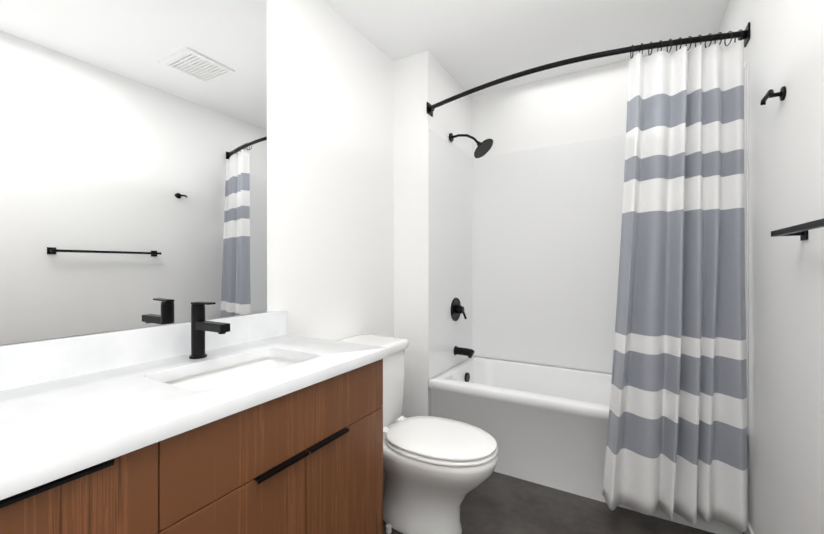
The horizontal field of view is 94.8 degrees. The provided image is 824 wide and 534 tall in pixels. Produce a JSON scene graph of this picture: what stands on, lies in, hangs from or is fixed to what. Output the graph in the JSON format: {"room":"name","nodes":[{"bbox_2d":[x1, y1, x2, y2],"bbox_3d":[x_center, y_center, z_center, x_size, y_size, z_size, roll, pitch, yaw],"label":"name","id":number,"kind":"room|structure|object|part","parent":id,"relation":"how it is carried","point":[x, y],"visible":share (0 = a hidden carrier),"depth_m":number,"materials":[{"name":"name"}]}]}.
{"room":"bathroom","nodes":[
{"label":"bathroom","id":0,"kind":"room"},
{"bbox_2d":[3,0,393,344],"bbox_3d":[-0.770,-0.090,1.502,0.100,2.550,4.145,0,0,30],"label":"wall","id":1,"kind":"structure","parent":0,"point":[330,173],"depth_m":1.97,"materials":[{"name":"white paint"}]},
{"bbox_2d":[0,0,266,344],"bbox_3d":[-1.067,-0.534,0.884,0.005,1.458,1.741,0,0,30],"label":"mirror","id":2,"kind":"object","parent":1,"relation":"attached to","point":[133,163],"visible":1,"depth_m":1.19,"materials":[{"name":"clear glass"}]},
{"bbox_2d":[0,310,286,389],"bbox_3d":[-1.035,0.251,0.924,0.020,0.110,1.840,0,0,30],"label":"backsplash","id":3,"kind":"structure","parent":1,"relation":"attached to","point":[25,363],"depth_m":1.13,"materials":[{"name":"white stone"}]},
{"bbox_2d":[394,50,471,422],"bbox_3d":[0.182,-0.092,2.787,0.253,2.550,0.765,0,0,30],"label":"wall","id":4,"kind":"structure","parent":0,"point":[421,79],"depth_m":2.46,"materials":[{"name":"white paint"}]},
{"bbox_2d":[323,0,729,96],"bbox_3d":[0.051,-1.414,1.021,2.000,0.100,4.145,0,0,30],"label":"ceiling","id":5,"kind":"structure","parent":0,"point":[468,44],"depth_m":2.18,"materials":[{"name":"white paint"}]},
{"bbox_2d":[383,470,743,533],"bbox_3d":[0.051,1.236,1.026,2.000,0.100,4.145,0,0,30],"label":"floor","id":6,"kind":"structure","parent":0,"point":[496,503],"depth_m":1.81,"materials":[{"name":"tile"}]},
{"bbox_2d":[0,354,387,533],"bbox_3d":[-0.800,0.764,0.784,0.568,0.844,1.832,0,0,30],"label":"bathroom vanity","id":7,"kind":"object","parent":6,"relation":"on","point":[261,423],"depth_m":0.93,"materials":[{"name":"brown wood"}]},
{"bbox_2d":[0,334,387,489],"bbox_3d":[-0.798,0.324,0.786,0.568,0.036,1.840,0,0,30],"label":"countertop","id":8,"kind":"structure","parent":7,"relation":"on","point":[46,427],"depth_m":0.88,"materials":[{"name":"white stone"}]},
{"bbox_2d":[184,302,231,357],"bbox_3d":[-0.670,0.211,1.250,0.177,0.188,0.053,0,0,30],"label":"faucet","id":9,"kind":"object","parent":8,"relation":"on","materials":[{"name":"black metal"}]},
{"bbox_2d":[172,354,299,385],"bbox_3d":[-0.536,0.410,1.190,0.304,0.160,0.465,0,0,30],"label":"sink","id":10,"kind":"object","parent":8,"relation":"in","point":[242,366],"depth_m":1.32,"materials":[{"name":"white ceramic"}]},
{"bbox_2d":[336,334,497,533],"bbox_3d":[-0.028,0.786,1.797,0.875,0.797,0.458,0,0,30],"label":"toilet","id":11,"kind":"object","parent":6,"relation":"on","point":[436,470],"visible":0.67,"depth_m":1.65,"materials":[{"name":"white ceramic"}]},
{"bbox_3d":[0.121,0.771,1.711,0.529,0.044,0.380,0,0,30],"label":"seat","id":12,"kind":"part","parent":11,"relation":"part of","materials":[{"name":"white plastic"}]},
{"bbox_2d":[429,356,742,533],"bbox_3d":[0.960,0.949,2.336,1.543,0.470,0.760,0,0,30],"label":"bathtub","id":13,"kind":"object","parent":6,"relation":"on","point":[544,425],"visible":0.33,"depth_m":2.13,"materials":[{"name":"white ceramic"}]},
{"bbox_2d":[472,41,714,372],"bbox_3d":[1.069,-0.092,2.771,1.800,2.550,0.100,0,0,30],"label":"wall","id":14,"kind":"structure","parent":0,"point":[588,104],"depth_m":2.73,"materials":[{"name":"white paint"}]},
{"bbox_2d":[428,62,748,433],"bbox_3d":[0.961,-0.082,2.336,1.551,1.590,0.765,0,0,30],"label":"shower surround","id":15,"kind":"structure","parent":14,"relation":"attached to","point":[523,254],"depth_m":2.72,"materials":[{"name":"white plastic"}]},
{"bbox_2d":[451,298,466,320],"bbox_3d":[0.344,0.308,2.737,0.066,0.170,0.170,0,0,30],"label":"shower valve","id":16,"kind":"object","parent":15,"relation":"attached to","point":[457,309],"visible":1,"depth_m":2.72,"materials":[{"name":"black metal"}]},
{"bbox_2d":[454,346,474,357],"bbox_3d":[0.378,0.609,2.718,0.143,0.070,0.068,0,0,30],"label":"tub spout","id":17,"kind":"object","parent":15,"relation":"attached to","point":[468,352],"visible":1,"depth_m":2.70,"materials":[{"name":"black metal"}]},
{"bbox_2d":[449,133,492,157],"bbox_3d":[0.407,-0.846,2.605,0.303,0.201,0.160,0,0,30],"label":"shower head","id":18,"kind":"object","parent":15,"relation":"attached to","point":[483,148],"visible":1,"depth_m":2.58},
{"bbox_2d":[716,0,823,533],"bbox_3d":[0.872,-0.088,0.545,0.100,2.550,4.145,0,0,30],"label":"wall","id":19,"kind":"structure","parent":0,"point":[785,434],"depth_m":1.23,"materials":[{"name":"white paint"}]},
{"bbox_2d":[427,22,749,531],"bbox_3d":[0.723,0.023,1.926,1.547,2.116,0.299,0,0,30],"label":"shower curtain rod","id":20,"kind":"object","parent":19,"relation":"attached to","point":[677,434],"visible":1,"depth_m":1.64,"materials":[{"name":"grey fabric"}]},
{"bbox_2d":[602,41,747,531],"bbox_3d":[1.129,0.064,1.649,0.534,2.037,0.228,0,0,30],"label":"curtain","id":21,"kind":"object","parent":20,"relation":"hanging from","point":[677,432],"depth_m":1.64,"materials":[{"name":"fabric"}]},
{"bbox_2d":[745,521,753,533],"bbox_3d":[0.630,1.136,0.245,0.013,0.105,3.179,0,0,30],"label":"baseboard","id":22,"kind":"structure","parent":19,"relation":"attached to","point":[749,530],"depth_m":1.57,"materials":[{"name":"white paint"}]},
{"bbox_2d":[760,86,785,104],"bbox_3d":[1.199,-0.569,1.254,0.049,0.044,0.103,0,0,30],"label":"robe hook","id":23,"kind":"object","parent":19,"relation":"attached to","point":[781,94],"visible":1,"depth_m":1.24,"materials":[{"name":"black metal"}]},
{"bbox_2d":[771,218,823,240],"bbox_3d":[0.951,-0.098,0.850,0.070,0.044,0.634,0,0,30],"label":"towel rail","id":24,"kind":"object","parent":19,"relation":"attached to","point":[801,230],"visible":1,"depth_m":0.99,"materials":[{"name":"black metal"}]}
]}

